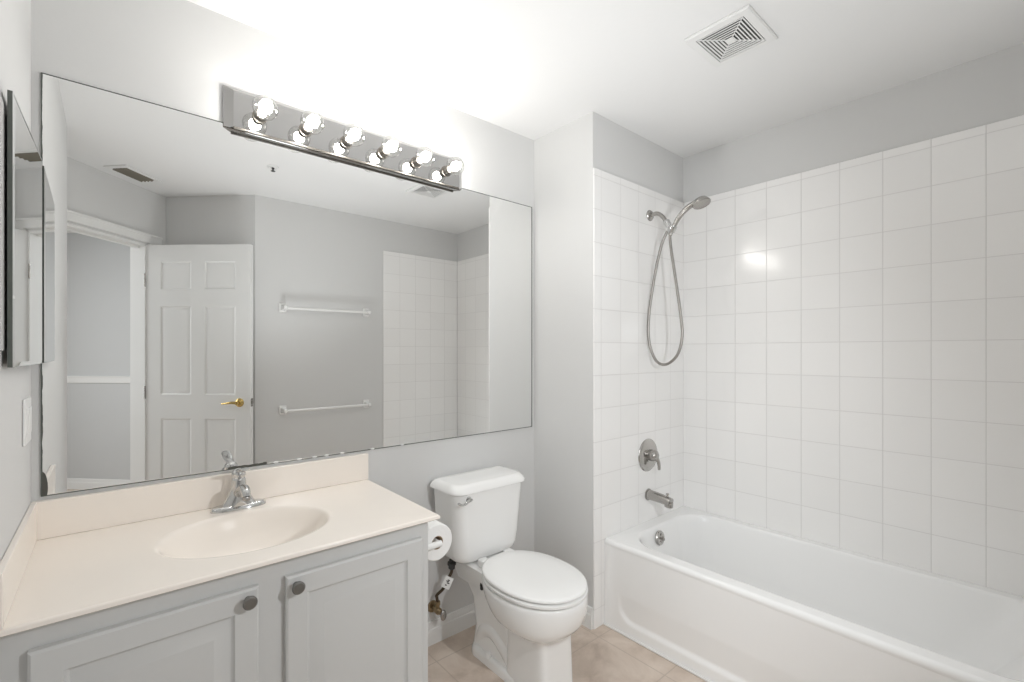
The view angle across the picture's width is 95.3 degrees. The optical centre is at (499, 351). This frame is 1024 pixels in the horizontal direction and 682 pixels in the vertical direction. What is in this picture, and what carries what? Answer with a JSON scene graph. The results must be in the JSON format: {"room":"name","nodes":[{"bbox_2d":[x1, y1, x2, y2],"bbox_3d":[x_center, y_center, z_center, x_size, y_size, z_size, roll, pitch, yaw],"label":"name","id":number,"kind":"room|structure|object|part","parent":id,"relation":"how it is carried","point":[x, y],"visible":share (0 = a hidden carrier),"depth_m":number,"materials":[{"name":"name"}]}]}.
{"room":"bathroom","nodes":[
{"label":"bathroom","id":0,"kind":"room"},
{"bbox_2d":[0,0,30,561],"bbox_3d":[-0.886,0.087,0.491,0.400,2.433,1.700,0,0,-40],"label":"wall","id":1,"kind":"structure","parent":0,"point":[15,15],"depth_m":1.05,"materials":[{"name":"white paint"}]},
{"bbox_2d":[0,90,41,367],"bbox_3d":[-1.078,-0.244,1.054,0.025,0.552,0.530,0,0,-40],"label":"medicine cabinet","id":2,"kind":"object","parent":1,"relation":"attached to","point":[20,158],"visible":1,"depth_m":0.97,"materials":[{"name":"grey metal"}]},
{"bbox_3d":[-1.102,-0.244,1.095,0.002,0.551,0.420,0,0,-39],"label":"mirrored door","id":3,"kind":"part","parent":2,"relation":"part of","materials":[{"name":"silver metal"}]},
{"bbox_2d":[22,396,31,446],"bbox_3d":[-1.200,0.175,1.187,0.008,0.115,0.116,0,0,-40],"label":"switch plate","id":4,"kind":"object","parent":1,"relation":"attached to","point":[26,403],"visible":1,"depth_m":1.16,"materials":[{"name":"white plastic"}]},
{"bbox_2d":[31,0,533,621],"bbox_3d":[-0.615,0.087,1.889,2.007,2.433,0.100,0,0,-40],"label":"wall","id":5,"kind":"structure","parent":0,"point":[181,55],"depth_m":1.68,"materials":[{"name":"white paint"}]},
{"bbox_2d":[31,453,367,539],"bbox_3d":[-0.900,0.461,1.573,0.962,0.104,0.020,0,0,-40],"label":"backsplash","id":6,"kind":"structure","parent":5,"relation":"attached to","point":[62,516],"depth_m":1.47,"materials":[{"name":"beige stone"}]},
{"bbox_2d":[41,72,531,496],"bbox_3d":[-0.543,-0.184,1.879,1.867,1.166,0.008,0,0,-40],"label":"wall mirror","id":7,"kind":"object","parent":5,"relation":"attached to","point":[216,297],"visible":0.97,"depth_m":1.61,"materials":[{"name":"white mirror"}]},
{"bbox_2d":[223,85,463,189],"bbox_3d":[-0.508,-0.818,1.818,0.970,0.146,0.146,0,0,-40],"label":"vanity light","id":8,"kind":"object","parent":5,"relation":"attached to","point":[244,111],"visible":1,"depth_m":1.76,"materials":[{"name":"silver metal"}]},
{"bbox_2d":[252,108,267,123],"bbox_3d":[-0.814,-0.810,1.594,0.048,0.048,0.034,0,0,-40],"label":"socket","id":9,"kind":"object","parent":8,"relation":"attached to","point":[261,117],"depth_m":1.59,"materials":[{"name":"silver metal"}]},
{"bbox_2d":[299,122,313,136],"bbox_3d":[-0.697,-0.810,1.692,0.048,0.048,0.034,0,0,-40],"label":"socket","id":10,"kind":"object","parent":8,"relation":"attached to","point":[303,131],"depth_m":1.69,"materials":[{"name":"silver metal"}]},
{"bbox_2d":[340,134,353,147],"bbox_3d":[-0.580,-0.810,1.790,0.048,0.048,0.034,0,0,-40],"label":"socket","id":11,"kind":"object","parent":8,"relation":"attached to","point":[345,142],"depth_m":1.79,"materials":[{"name":"silver metal"}]},
{"bbox_2d":[377,146,389,158],"bbox_3d":[-0.463,-0.810,1.888,0.048,0.048,0.034,0,0,-40],"label":"socket","id":12,"kind":"object","parent":8,"relation":"attached to","point":[380,155],"depth_m":1.88,"materials":[{"name":"silver metal"}]},
{"bbox_2d":[411,156,422,167],"bbox_3d":[-0.346,-0.810,1.985,0.048,0.048,0.034,0,0,-40],"label":"socket","id":13,"kind":"object","parent":8,"relation":"attached to","point":[414,164],"depth_m":1.98,"materials":[{"name":"silver metal"}]},
{"bbox_2d":[441,165,452,176],"bbox_3d":[-0.229,-0.810,2.083,0.048,0.048,0.034,0,0,-40],"label":"socket","id":14,"kind":"object","parent":8,"relation":"attached to","point":[444,173],"depth_m":2.08,"materials":[{"name":"silver metal"}]},
{"bbox_2d":[428,559,455,620],"bbox_3d":[-0.254,1.038,2.050,0.133,0.260,0.061,0,0,33],"label":"water supply valve","id":15,"kind":"object","parent":5,"relation":"attached to","point":[433,606],"visible":0.98,"depth_m":2.03,"materials":[{"name":"gold metal"}]},
{"bbox_3d":[-0.242,1.145,2.024,0.030,0.046,0.017,0,0,-40],"label":"valve handle","id":16,"kind":"part","parent":15,"relation":"part of","materials":[{"name":"silver metal"}]},
{"bbox_2d":[428,603,475,646],"bbox_3d":[-0.182,1.254,2.178,0.971,0.100,0.013,0,0,-40],"label":"baseboard","id":17,"kind":"structure","parent":5,"relation":"attached to","point":[461,619],"depth_m":2.14,"materials":[{"name":"white paint"}]},
{"bbox_2d":[428,624,705,681],"bbox_3d":[-0.155,1.354,-1.765,7.830,0.100,6.300,0,0,-40],"label":"floor","id":18,"kind":"structure","parent":0,"point":[600,654],"depth_m":1.96,"materials":[{"name":"beige tile"}]},
{"bbox_2d":[0,522,427,681],"bbox_3d":[-0.735,0.916,1.354,0.935,0.776,0.568,0,0,-40],"label":"vanity cabinet","id":19,"kind":"object","parent":18,"relation":"on","point":[357,611],"visible":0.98,"depth_m":1.18,"materials":[{"name":"grey paint"}]},
{"bbox_3d":[-0.749,0.882,1.022,0.402,0.613,0.018,0,0,-40],"label":"door","id":20,"kind":"part","parent":19,"relation":"part of","materials":[{"name":"grey paint"}]},
{"bbox_2d":[0,453,439,637],"bbox_3d":[-0.731,0.529,1.370,0.962,0.241,0.548,0,0,-40],"label":"countertop","id":21,"kind":"structure","parent":19,"relation":"on","point":[69,557],"depth_m":1.32,"materials":[{"name":"beige stone"}]},
{"bbox_2d":[210,467,265,513],"bbox_3d":[-0.852,0.437,1.505,0.144,0.151,0.159,0,0,-8],"label":"sink faucet","id":22,"kind":"object","parent":21,"relation":"on","point":[239,497],"visible":1,"depth_m":1.51,"materials":[{"name":"silver metal"}]},
{"bbox_3d":[-0.856,0.505,1.532,0.162,0.016,0.058,0,0,-40],"label":"plate","id":23,"kind":"part","parent":22,"relation":"part of","materials":[{"name":"silver metal"}]},
{"bbox_3d":[-0.831,0.388,1.502,0.042,0.052,0.123,0,0,-40],"label":"lever handle","id":24,"kind":"part","parent":22,"relation":"part of","materials":[{"name":"silver metal"}]},
{"bbox_3d":[-0.816,0.448,1.484,0.038,0.058,0.122,0,0,-40],"label":"spout","id":25,"kind":"part","parent":22,"relation":"part of","materials":[{"name":"silver metal"}]},
{"bbox_3d":[-0.598,0.599,1.117,0.032,0.032,0.030,0,0,-40],"label":"knob","id":26,"kind":"part","parent":19,"relation":"part of","materials":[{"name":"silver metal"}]},
{"bbox_3d":[-0.514,0.599,1.188,0.032,0.032,0.030,0,0,-40],"label":"knob","id":27,"kind":"part","parent":19,"relation":"part of","materials":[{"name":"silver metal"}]},
{"bbox_3d":[-0.394,0.882,1.319,0.398,0.613,0.018,0,0,-40],"label":"door","id":28,"kind":"part","parent":19,"relation":"part of","materials":[{"name":"grey paint"}]},
{"bbox_2d":[428,538,442,550],"bbox_3d":[-0.267,0.644,1.591,0.086,0.040,0.169,0,0,-40],"label":"paper holder","id":29,"kind":"object","parent":19,"relation":"attached to","point":[436,543],"visible":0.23,"depth_m":1.55,"materials":[{"name":"white plastic"}]},
{"bbox_2d":[428,520,451,560],"bbox_3d":[-0.242,0.644,1.612,0.123,0.123,0.105,0,0,-40],"label":"toilet paper roll","id":30,"kind":"object","parent":29,"relation":"on","point":[438,530],"visible":0.36,"depth_m":1.58,"materials":[{"name":"white paper"}]},
{"bbox_2d":[430,466,587,681],"bbox_3d":[0.065,0.931,1.935,0.418,0.744,0.678,0,0,-40],"label":"toilet","id":31,"kind":"object","parent":18,"relation":"on","point":[529,605],"visible":1,"depth_m":1.89,"materials":[{"name":"white ceramic"}]},
{"bbox_3d":[-0.142,0.623,1.932,0.079,0.028,0.026,0,0,-40],"label":"flush lever","id":32,"kind":"part","parent":31,"relation":"part of","materials":[{"name":"silver metal"}]},
{"bbox_3d":[-0.086,0.754,2.115,0.388,0.312,0.188,0,0,-40],"label":"tank","id":33,"kind":"part","parent":31,"relation":"part of","materials":[{"name":"white ceramic"}]},
{"bbox_3d":[-0.084,0.579,2.113,0.418,0.039,0.214,0,0,-40],"label":"tank lid","id":34,"kind":"part","parent":31,"relation":"part of","materials":[{"name":"white ceramic"}]},
{"bbox_3d":[0.134,0.882,1.852,0.352,0.027,0.456,0,0,-40],"label":"seat lid","id":35,"kind":"part","parent":31,"relation":"part of","materials":[{"name":"white plastic"}]},
{"bbox_3d":[0.136,0.905,1.850,0.356,0.020,0.456,0,0,-40],"label":"seat","id":36,"kind":"part","parent":31,"relation":"part of","materials":[{"name":"white plastic"}]},
{"bbox_2d":[603,623,711,681],"bbox_3d":[0.982,1.299,1.652,0.010,0.010,1.506,0,0,-40],"label":"strip","id":37,"kind":"object","parent":18,"relation":"on","point":[605,624],"visible":1,"depth_m":2.00,"materials":[{"name":"white paint"}]},
{"bbox_2d":[604,506,1023,681],"bbox_3d":[1.269,1.099,1.892,0.740,0.410,1.505,0,0,-40],"label":"bathtub","id":38,"kind":"object","parent":18,"relation":"on","point":[725,599],"visible":1,"depth_m":1.88,"materials":[{"name":"white ceramic"}]},
{"bbox_3d":[0.821,0.951,2.382,0.073,0.073,0.020,0,0,-40],"label":"overflow plate","id":39,"kind":"part","parent":38,"relation":"part of","materials":[{"name":"silver metal"}]},
{"bbox_2d":[187,0,1023,157],"bbox_3d":[-0.155,-1.179,-1.765,7.830,0.100,6.300,0,0,-40],"label":"ceiling","id":40,"kind":"structure","parent":0,"point":[530,69],"depth_m":1.75,"materials":[{"name":"white paint"}]},
{"bbox_2d":[684,4,777,67],"bbox_3d":[0.834,-1.123,1.679,0.248,0.012,0.224,0,0,-40],"label":"ceiling vent","id":41,"kind":"object","parent":40,"relation":"in","point":[743,31],"visible":1,"depth_m":1.66,"materials":[{"name":"white plastic"}]},
{"bbox_2d":[534,111,682,607],"bbox_3d":[0.636,0.087,2.678,0.924,2.433,0.494,0,0,-40],"label":"wall","id":42,"kind":"structure","parent":0,"point":[565,158],"depth_m":2.34,"materials":[{"name":"white paint"}]},
{"bbox_2d":[582,605,592,629],"bbox_3d":[0.308,1.254,2.339,0.013,0.100,0.394,0,0,-40],"label":"baseboard","id":43,"kind":"structure","parent":42,"relation":"attached to","point":[588,621],"depth_m":2.19,"materials":[{"name":"white paint"}]},
{"bbox_2d":[593,168,683,628],"bbox_3d":[0.755,0.220,2.450,0.815,2.168,0.009,0,0,-40],"label":"tiled wall","id":44,"kind":"structure","parent":42,"relation":"attached to","point":[636,399],"depth_m":2.38,"materials":[{"name":"white tile"}]},
{"bbox_2d":[638,439,660,471],"bbox_3d":[0.807,0.547,2.441,0.172,0.172,0.070,0,0,-40],"label":"shower valve","id":45,"kind":"object","parent":44,"relation":"attached to","point":[648,455],"visible":1,"depth_m":2.43,"materials":[{"name":"silver metal"}]},
{"bbox_3d":[0.812,0.565,2.436,0.060,0.102,0.056,0,0,-40],"label":"valve handle","id":46,"kind":"part","parent":45,"relation":"part of","materials":[{"name":"silver metal"}]},
{"bbox_2d":[645,488,672,508],"bbox_3d":[0.834,0.759,2.417,0.062,0.070,0.141,0,0,-40],"label":"tub spout","id":47,"kind":"object","parent":44,"relation":"attached to","point":[652,495],"visible":1,"depth_m":2.40,"materials":[{"name":"silver metal"}]},
{"bbox_2d":[647,196,710,365],"bbox_3d":[0.903,-0.339,2.355,0.085,0.826,0.324,0,0,-40],"label":"shower","id":48,"kind":"object","parent":44,"relation":"attached to","point":[701,202],"visible":1,"depth_m":2.37,"materials":[{"name":"silver metal"}]},
{"bbox_3d":[0.834,-0.706,2.438,0.058,0.092,0.109,0,0,-40],"label":"shower arm","id":49,"kind":"part","parent":48,"relation":"part of","materials":[{"name":"silver metal"}]},
{"bbox_3d":[0.916,-0.667,2.340,0.029,0.151,0.149,0,0,-40],"label":"handle","id":50,"kind":"part","parent":48,"relation":"part of","materials":[{"name":"silver metal"}]},
{"bbox_2d":[683,43,1023,202],"bbox_3d":[1.631,0.087,2.129,0.100,2.433,1.624,0,0,-40],"label":"wall","id":51,"kind":"structure","parent":0,"point":[988,89],"depth_m":2.04,"materials":[{"name":"white paint"}]},
{"bbox_2d":[684,115,1023,596],"bbox_3d":[1.554,0.220,2.136,0.009,2.168,1.515,0,0,-40],"label":"tiled wall","id":52,"kind":"structure","parent":51,"relation":"attached to","point":[854,328],"depth_m":2.04,"materials":[{"name":"white tile"}]}
]}

